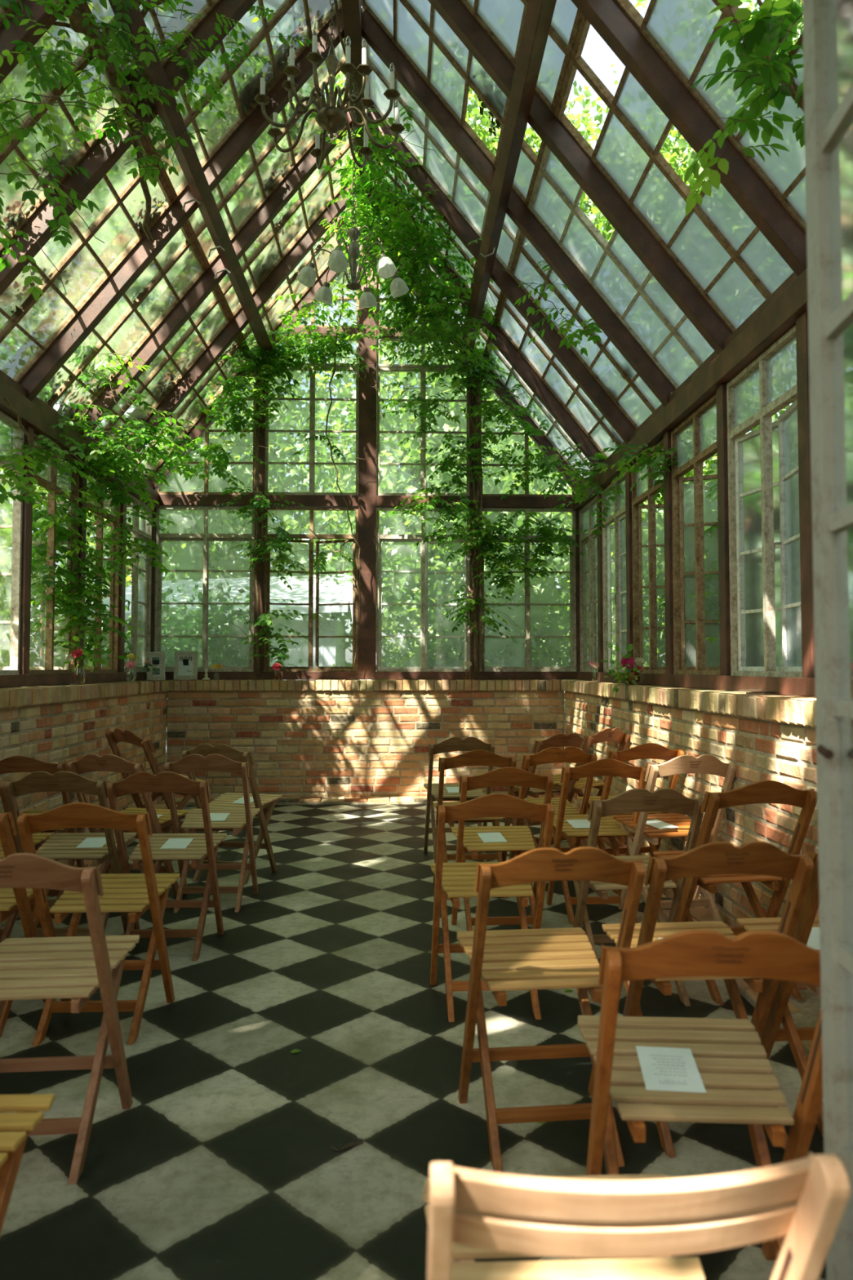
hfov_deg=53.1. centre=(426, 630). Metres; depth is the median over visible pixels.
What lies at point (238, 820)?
folding chair
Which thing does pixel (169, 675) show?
trim
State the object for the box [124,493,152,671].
window
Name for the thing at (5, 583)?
shrub
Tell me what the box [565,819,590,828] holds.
card
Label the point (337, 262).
chandelier
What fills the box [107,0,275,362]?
trim
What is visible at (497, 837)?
card
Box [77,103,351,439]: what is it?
trim
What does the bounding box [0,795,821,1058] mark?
trim
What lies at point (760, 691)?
scrap
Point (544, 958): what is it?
folding chair
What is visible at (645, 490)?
window
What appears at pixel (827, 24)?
door
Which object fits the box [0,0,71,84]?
trim
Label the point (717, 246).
window
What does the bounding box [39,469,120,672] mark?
window
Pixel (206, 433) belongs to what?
window
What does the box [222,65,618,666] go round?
tree
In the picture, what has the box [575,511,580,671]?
trim
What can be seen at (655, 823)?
card
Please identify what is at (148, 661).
bud vase
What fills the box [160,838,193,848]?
card
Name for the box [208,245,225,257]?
stay
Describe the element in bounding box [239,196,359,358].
window
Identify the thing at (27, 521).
trim
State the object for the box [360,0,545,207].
window
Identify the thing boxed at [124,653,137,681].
flower vase
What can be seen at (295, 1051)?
fallen leaf
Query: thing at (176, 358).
window
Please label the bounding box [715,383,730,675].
trim
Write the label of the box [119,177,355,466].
trim
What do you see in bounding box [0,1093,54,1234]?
folding chair
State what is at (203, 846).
folding chair
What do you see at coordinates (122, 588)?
trim
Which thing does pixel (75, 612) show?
climbing vine
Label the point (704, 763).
folding chair
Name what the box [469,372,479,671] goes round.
trim
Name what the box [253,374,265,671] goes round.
trim
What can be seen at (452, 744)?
folding chair
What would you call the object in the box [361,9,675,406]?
roof beam
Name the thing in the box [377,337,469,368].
window
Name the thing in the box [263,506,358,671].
window
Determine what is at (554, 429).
window
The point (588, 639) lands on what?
window
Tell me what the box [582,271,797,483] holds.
trim
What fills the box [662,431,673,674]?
trim
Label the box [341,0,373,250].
trim
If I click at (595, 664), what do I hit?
bud vase
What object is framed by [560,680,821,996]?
wall
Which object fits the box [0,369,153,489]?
trim
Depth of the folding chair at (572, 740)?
5.79 m
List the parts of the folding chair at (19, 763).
backrest, seat, seat rail, leg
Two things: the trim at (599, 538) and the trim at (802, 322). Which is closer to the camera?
the trim at (802, 322)
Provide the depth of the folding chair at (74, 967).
2.27 m
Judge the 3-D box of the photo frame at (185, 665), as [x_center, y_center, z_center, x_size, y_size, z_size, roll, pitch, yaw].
[-2.302,0.330,8.194,0.230,0.280,0.119,0,-2,-4]
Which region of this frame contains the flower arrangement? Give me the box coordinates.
[600,641,645,692]
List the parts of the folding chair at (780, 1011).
seat, leg, backrest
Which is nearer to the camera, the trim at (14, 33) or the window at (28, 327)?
the trim at (14, 33)
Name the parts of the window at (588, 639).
glass, transom glass, glass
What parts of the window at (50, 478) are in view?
transom glass, frame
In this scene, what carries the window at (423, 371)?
in the wall at (322, 738)
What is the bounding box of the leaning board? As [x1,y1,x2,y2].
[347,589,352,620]
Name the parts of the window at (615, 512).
frame, transom glass, handle, glass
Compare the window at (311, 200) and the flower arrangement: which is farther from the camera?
the window at (311, 200)
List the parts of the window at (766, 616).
glass, transom glass, handle, glass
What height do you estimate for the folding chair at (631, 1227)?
0.774 m
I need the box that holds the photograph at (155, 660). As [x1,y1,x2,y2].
[151,657,159,675]
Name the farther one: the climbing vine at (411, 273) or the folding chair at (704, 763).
the climbing vine at (411, 273)
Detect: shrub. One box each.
[0,494,94,688]
[0,521,11,666]
[84,564,306,756]
[332,542,576,715]
[611,457,718,666]
[689,533,718,662]
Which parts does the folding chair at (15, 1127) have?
leg, seat rail, seat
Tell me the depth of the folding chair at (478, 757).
4.68 m
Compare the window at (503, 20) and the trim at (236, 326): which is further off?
the trim at (236, 326)
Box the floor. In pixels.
[0,804,826,1279]
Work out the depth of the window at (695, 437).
5.33 m
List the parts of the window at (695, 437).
transom glass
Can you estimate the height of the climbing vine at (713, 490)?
1.620 m
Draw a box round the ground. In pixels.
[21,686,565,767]
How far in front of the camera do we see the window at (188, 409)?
8.11 m
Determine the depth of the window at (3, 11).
3.65 m
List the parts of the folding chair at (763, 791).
leg, seat rail, seat, backrest, seat rail, leg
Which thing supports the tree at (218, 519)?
on the ground
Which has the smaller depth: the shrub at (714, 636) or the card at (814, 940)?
the card at (814, 940)
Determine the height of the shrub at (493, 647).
2.733 m
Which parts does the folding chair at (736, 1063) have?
leg, seat rail, seat, backrest, seat rail, leg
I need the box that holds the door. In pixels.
[802,0,852,1279]
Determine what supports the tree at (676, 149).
on the ground
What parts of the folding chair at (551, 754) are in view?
seat, backrest, leg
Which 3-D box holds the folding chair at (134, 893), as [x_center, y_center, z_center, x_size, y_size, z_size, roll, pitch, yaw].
[-1.161,0.990,3.089,0.423,0.820,0.576,0,-2,-2]
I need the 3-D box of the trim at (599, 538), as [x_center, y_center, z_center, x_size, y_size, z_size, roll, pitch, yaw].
[1.562,-0.396,7.544,0.080,1.677,0.090,0,-2,-2]
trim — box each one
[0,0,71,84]
[0,0,257,296]
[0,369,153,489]
[0,378,161,510]
[0,671,146,688]
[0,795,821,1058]
[18,8,344,401]
[19,425,34,674]
[75,462,87,673]
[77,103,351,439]
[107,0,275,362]
[118,488,126,672]
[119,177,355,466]
[148,240,358,491]
[150,508,155,652]
[159,493,573,508]
[164,671,575,679]
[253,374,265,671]
[284,326,448,337]
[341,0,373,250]
[358,240,377,671]
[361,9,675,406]
[368,106,635,444]
[370,181,605,471]
[377,231,582,493]
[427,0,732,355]
[459,0,556,364]
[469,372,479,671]
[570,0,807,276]
[570,268,808,512]
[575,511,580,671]
[575,671,815,697]
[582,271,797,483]
[596,493,603,671]
[625,465,633,671]
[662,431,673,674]
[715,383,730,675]
[795,311,814,677]
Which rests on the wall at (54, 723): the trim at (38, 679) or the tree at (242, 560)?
the trim at (38, 679)
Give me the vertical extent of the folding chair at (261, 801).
0.822 m
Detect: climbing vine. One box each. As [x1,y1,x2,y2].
[0,0,311,302]
[0,345,195,676]
[134,310,388,678]
[271,272,395,671]
[275,0,444,352]
[320,80,511,377]
[327,271,588,676]
[494,260,602,356]
[540,441,693,537]
[645,467,719,666]
[684,0,804,215]
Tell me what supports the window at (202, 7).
in the wall at (54, 723)
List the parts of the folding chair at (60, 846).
backrest, seat, seat rail, leg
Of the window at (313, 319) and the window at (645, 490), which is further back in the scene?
the window at (313, 319)
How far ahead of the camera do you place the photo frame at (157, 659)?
7.96 m
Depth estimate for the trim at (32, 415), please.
5.63 m
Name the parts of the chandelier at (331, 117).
arm, arm, arm, arm, arm, arm, stem, chain, arm, arm, arm, arm, arm, arm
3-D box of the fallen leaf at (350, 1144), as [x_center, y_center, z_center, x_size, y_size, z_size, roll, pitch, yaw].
[-0.199,1.360,2.259,0.066,0.012,0.015,1,-3,-31]
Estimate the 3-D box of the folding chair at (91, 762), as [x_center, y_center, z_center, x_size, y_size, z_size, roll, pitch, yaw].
[-1.604,1.054,4.630,0.423,0.822,0.576,-1,-2,14]
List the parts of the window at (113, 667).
glass, transom glass, frame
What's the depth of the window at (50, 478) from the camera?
5.97 m
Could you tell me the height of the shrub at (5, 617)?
3.139 m
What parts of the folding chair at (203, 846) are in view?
leg, seat rail, backrest, seat, seat rail, leg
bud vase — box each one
[137,657,157,671]
[209,663,222,679]
[271,662,281,679]
[461,660,471,678]
[588,661,599,679]
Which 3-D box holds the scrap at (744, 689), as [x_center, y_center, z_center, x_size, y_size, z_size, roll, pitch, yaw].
[1.565,0.283,4.096,0.130,0.009,0.008,0,-2,10]
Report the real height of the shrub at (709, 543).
3.452 m
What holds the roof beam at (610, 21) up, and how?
attached to the wall at (766, 736)
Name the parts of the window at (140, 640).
transom glass, glass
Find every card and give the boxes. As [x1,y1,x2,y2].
[75,837,106,848]
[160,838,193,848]
[202,813,230,821]
[231,796,253,804]
[445,786,459,792]
[476,831,506,842]
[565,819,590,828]
[635,1045,706,1093]
[646,818,679,829]
[806,927,820,949]
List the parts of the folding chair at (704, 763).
seat rail, leg, seat, backrest, leg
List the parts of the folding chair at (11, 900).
backrest, seat, seat rail, leg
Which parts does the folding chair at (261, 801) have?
leg, backrest, seat, leg, seat rail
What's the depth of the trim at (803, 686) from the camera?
4.56 m
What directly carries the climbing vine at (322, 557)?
attached to the wall at (322, 738)
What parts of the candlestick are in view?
stem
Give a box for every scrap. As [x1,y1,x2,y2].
[737,688,762,690]
[746,691,774,693]
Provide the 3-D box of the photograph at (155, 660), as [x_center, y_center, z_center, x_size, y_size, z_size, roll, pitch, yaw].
[-2.525,0.328,7.958,0.069,0.163,0.028,1,-3,-30]
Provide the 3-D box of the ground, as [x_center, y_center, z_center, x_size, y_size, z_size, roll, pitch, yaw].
[-0.796,2.363,23.909,80.000,0.140,72.000,0,-2,-2]
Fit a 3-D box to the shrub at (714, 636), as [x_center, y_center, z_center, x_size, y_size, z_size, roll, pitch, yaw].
[2.777,0.112,5.742,2.083,2.840,2.931,1,-3,-19]
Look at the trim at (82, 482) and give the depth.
6.44 m
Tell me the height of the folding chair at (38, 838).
0.820 m
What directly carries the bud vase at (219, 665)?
on the wall at (322, 738)
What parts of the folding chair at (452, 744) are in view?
leg, seat, backrest, leg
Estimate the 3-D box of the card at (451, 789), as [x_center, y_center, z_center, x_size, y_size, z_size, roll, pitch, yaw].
[0.197,1.074,5.773,0.116,0.015,0.164,0,-2,-6]
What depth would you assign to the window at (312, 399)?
8.46 m
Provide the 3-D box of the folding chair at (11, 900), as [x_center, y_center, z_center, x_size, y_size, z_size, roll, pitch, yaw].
[-1.633,0.991,3.100,0.423,0.820,0.576,0,-2,-2]
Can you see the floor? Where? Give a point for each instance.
(222, 1163)
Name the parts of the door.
glass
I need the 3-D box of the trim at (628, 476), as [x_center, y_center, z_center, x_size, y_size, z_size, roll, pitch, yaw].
[1.593,-0.436,6.590,0.080,1.677,0.090,0,-2,-2]
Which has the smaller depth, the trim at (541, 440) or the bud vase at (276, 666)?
the bud vase at (276, 666)
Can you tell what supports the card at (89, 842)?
on the folding chair at (60, 846)
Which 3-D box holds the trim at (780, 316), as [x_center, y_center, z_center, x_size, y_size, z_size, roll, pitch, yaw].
[1.657,-1.427,4.706,0.150,0.145,7.810,0,-2,-2]
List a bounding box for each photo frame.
[146,651,165,679]
[173,650,198,679]
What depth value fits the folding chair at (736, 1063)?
1.63 m
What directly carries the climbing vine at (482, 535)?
attached to the wall at (322, 738)
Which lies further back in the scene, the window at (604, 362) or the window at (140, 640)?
the window at (140, 640)
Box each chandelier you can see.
[253,0,404,169]
[296,81,409,307]
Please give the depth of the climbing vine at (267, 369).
8.18 m
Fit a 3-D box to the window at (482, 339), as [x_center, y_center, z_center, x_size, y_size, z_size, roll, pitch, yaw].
[0.041,-3.436,8.127,1.161,1.454,0.970,0,-2,-2]
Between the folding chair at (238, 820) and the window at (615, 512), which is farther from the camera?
the window at (615, 512)
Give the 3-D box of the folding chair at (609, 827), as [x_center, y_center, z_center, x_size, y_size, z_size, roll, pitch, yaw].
[0.863,1.047,4.438,0.423,0.820,0.576,0,-2,-5]
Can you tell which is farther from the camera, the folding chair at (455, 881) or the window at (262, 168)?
the window at (262, 168)
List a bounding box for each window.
[0,0,22,26]
[0,0,123,253]
[0,133,174,383]
[0,410,24,674]
[0,432,79,674]
[36,223,207,424]
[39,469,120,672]
[80,0,221,103]
[89,287,231,453]
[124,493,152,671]
[131,334,249,479]
[142,0,342,200]
[154,506,254,671]
[156,374,255,494]
[185,37,350,268]
[215,127,355,319]
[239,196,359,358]
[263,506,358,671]
[264,366,359,495]
[277,336,359,367]
[295,266,359,327]
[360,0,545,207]
[361,7,520,272]
[368,128,503,322]
[376,367,469,496]
[376,507,470,671]
[377,214,490,356]
[377,252,425,328]
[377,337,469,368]
[460,0,582,114]
[479,382,575,497]
[479,507,576,671]
[486,340,592,482]
[495,293,623,459]
[509,231,662,429]
[528,144,714,389]
[554,14,793,333]
[578,496,598,671]
[601,471,648,672]
[614,0,806,233]
[631,439,719,673]
[671,393,719,675]
[726,324,802,677]
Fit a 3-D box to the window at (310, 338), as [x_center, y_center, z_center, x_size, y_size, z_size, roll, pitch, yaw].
[-1.135,-2.784,8.511,0.923,0.295,0.045,0,-2,-2]
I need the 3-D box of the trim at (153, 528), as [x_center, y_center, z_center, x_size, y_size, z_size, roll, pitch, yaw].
[-2.698,-0.362,8.358,0.080,1.677,0.090,0,-2,-2]
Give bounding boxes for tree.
[0,348,791,710]
[0,466,110,648]
[35,71,399,589]
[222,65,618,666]
[484,53,795,666]
[635,0,802,181]
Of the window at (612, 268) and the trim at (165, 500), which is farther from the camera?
the trim at (165, 500)
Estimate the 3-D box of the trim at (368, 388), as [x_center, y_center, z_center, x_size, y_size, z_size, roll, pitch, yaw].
[-0.584,-1.768,8.487,0.175,4.340,0.100,0,-2,-2]
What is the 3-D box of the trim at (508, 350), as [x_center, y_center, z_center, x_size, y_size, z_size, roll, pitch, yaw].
[0.554,-2.717,7.608,2.210,2.694,0.075,0,-2,-2]
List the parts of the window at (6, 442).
transom glass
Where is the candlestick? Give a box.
[202,659,209,679]
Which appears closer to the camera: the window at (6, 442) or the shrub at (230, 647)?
the window at (6, 442)
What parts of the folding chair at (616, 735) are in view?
leg, seat rail, seat, seat rail, leg, backrest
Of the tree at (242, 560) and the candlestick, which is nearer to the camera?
the candlestick
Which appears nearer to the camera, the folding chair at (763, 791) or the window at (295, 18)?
the folding chair at (763, 791)
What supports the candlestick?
on the wall at (322, 738)
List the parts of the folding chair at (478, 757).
leg, seat rail, seat, backrest, seat rail, leg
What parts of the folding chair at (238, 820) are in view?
leg, seat rail, backrest, seat, seat rail, leg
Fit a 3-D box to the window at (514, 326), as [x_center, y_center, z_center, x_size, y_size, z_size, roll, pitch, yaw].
[1.154,-2.133,7.125,1.061,1.280,0.915,0,-2,-2]
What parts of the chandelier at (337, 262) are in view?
lamp shade, lamp shade, arm, lamp shade, arm, arm, chain, arm, lamp shade, arm, arm, lamp shade, lamp shade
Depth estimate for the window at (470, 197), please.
6.33 m
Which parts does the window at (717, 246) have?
glass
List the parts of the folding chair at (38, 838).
leg, seat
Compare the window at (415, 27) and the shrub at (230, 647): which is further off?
the shrub at (230, 647)
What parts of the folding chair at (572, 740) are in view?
seat rail, leg, seat, backrest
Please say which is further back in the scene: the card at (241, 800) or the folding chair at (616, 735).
the folding chair at (616, 735)
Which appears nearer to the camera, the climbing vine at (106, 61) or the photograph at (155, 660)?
the climbing vine at (106, 61)
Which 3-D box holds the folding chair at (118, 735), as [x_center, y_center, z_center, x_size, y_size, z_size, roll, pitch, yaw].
[-1.857,1.072,5.838,0.452,0.842,0.593,-1,-3,31]
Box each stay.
[182,198,200,210]
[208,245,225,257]
[214,268,231,279]
[480,247,495,257]
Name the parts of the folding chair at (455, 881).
leg, seat rail, seat, backrest, seat rail, leg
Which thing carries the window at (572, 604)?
in the wall at (322, 738)
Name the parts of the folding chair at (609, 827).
leg, seat rail, seat, backrest, seat rail, leg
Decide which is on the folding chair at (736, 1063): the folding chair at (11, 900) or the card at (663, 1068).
the card at (663, 1068)
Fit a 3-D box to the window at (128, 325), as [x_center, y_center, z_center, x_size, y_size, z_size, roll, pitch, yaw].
[-2.196,-2.201,6.085,1.085,1.331,0.964,0,-2,-2]
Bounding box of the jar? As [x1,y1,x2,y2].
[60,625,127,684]
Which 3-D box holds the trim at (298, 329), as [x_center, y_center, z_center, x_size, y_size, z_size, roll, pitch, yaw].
[-0.584,-2.975,8.537,1.690,0.090,0.080,0,-2,-2]
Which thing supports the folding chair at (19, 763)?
on the floor
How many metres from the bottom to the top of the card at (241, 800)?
0.015 m
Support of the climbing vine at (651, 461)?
attached to the wall at (766, 736)
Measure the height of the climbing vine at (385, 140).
1.381 m
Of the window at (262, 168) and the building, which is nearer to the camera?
the window at (262, 168)
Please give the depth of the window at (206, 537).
8.37 m
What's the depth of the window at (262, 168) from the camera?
6.24 m
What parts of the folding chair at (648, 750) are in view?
leg, seat, backrest, leg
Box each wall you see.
[0,680,169,846]
[166,679,564,798]
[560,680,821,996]
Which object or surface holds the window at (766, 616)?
in the wall at (766, 736)
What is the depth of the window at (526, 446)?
8.51 m
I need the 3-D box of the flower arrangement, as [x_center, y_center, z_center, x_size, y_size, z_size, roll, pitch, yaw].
[1.396,0.255,5.991,0.306,0.360,0.282,1,-3,-16]
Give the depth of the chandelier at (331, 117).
4.26 m
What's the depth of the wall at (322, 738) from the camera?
8.13 m
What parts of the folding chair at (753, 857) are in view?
leg, seat rail, seat, backrest, seat rail, leg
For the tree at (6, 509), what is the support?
on the ground
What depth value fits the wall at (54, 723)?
5.85 m
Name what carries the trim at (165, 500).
attached to the wall at (322, 738)
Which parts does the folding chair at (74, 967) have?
leg, backrest, seat, seat rail, leg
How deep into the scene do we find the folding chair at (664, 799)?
3.21 m
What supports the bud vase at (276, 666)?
on the wall at (322, 738)
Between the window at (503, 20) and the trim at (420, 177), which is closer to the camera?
the window at (503, 20)
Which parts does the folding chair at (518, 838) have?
leg, seat rail, seat, backrest, leg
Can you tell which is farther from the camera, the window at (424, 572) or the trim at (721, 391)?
the window at (424, 572)
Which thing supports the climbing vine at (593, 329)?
hanging from the wall at (766, 736)
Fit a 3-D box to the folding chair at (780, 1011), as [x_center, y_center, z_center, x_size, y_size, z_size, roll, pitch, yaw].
[1.225,0.966,2.507,0.423,0.820,0.576,0,-2,-5]
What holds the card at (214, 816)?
on the folding chair at (238, 820)
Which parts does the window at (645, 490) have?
frame, transom glass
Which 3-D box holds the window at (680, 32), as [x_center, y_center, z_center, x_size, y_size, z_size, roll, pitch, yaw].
[1.274,-2.293,3.310,1.047,1.280,0.915,0,-2,-2]
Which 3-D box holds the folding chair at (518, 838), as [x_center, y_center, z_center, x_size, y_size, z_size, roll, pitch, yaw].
[0.345,1.032,4.090,0.423,0.820,0.576,0,-2,-5]
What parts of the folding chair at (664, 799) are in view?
leg, seat rail, seat, backrest, seat rail, leg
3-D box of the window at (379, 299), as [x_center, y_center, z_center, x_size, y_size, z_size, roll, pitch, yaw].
[-0.172,-3.417,8.569,0.644,0.796,0.045,0,-2,-2]
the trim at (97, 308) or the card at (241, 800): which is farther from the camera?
the trim at (97, 308)
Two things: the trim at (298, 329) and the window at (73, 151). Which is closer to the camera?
the window at (73, 151)
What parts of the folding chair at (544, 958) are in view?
leg, seat rail, seat, backrest, seat rail, leg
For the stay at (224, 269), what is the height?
0.072 m
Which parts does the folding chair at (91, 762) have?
seat rail, backrest, leg, seat, seat rail, leg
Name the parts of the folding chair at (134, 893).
leg, seat rail, backrest, seat, seat rail, leg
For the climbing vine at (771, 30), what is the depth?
3.21 m
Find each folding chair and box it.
[0,755,84,915]
[0,780,51,942]
[0,811,48,1037]
[0,853,139,1184]
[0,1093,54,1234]
[4,771,136,936]
[16,802,180,1045]
[66,753,189,897]
[105,728,206,839]
[106,771,226,960]
[164,754,259,912]
[182,743,282,884]
[422,1151,850,1279]
[423,737,494,862]
[430,793,555,1022]
[433,749,516,900]
[451,766,553,930]
[457,846,645,1173]
[504,733,582,848]
[508,746,597,859]
[543,727,630,846]
[546,758,647,924]
[573,787,703,1005]
[577,742,684,894]
[577,928,822,1259]
[602,840,813,1157]
[611,754,736,922]
[653,780,817,1004]
[737,850,823,1136]
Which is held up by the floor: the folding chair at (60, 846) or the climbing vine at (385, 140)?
the folding chair at (60, 846)
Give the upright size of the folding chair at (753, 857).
0.822 m
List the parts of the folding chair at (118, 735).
backrest, leg, seat rail, leg, seat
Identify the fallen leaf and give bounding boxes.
[290,1048,302,1053]
[340,1141,363,1150]
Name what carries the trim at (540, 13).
attached to the wall at (322, 738)
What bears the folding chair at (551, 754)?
on the floor
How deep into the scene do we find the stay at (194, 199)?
5.06 m
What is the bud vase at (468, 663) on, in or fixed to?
on the wall at (322, 738)
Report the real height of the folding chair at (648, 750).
0.820 m
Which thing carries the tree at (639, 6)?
on the ground
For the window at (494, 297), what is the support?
in the wall at (766, 736)

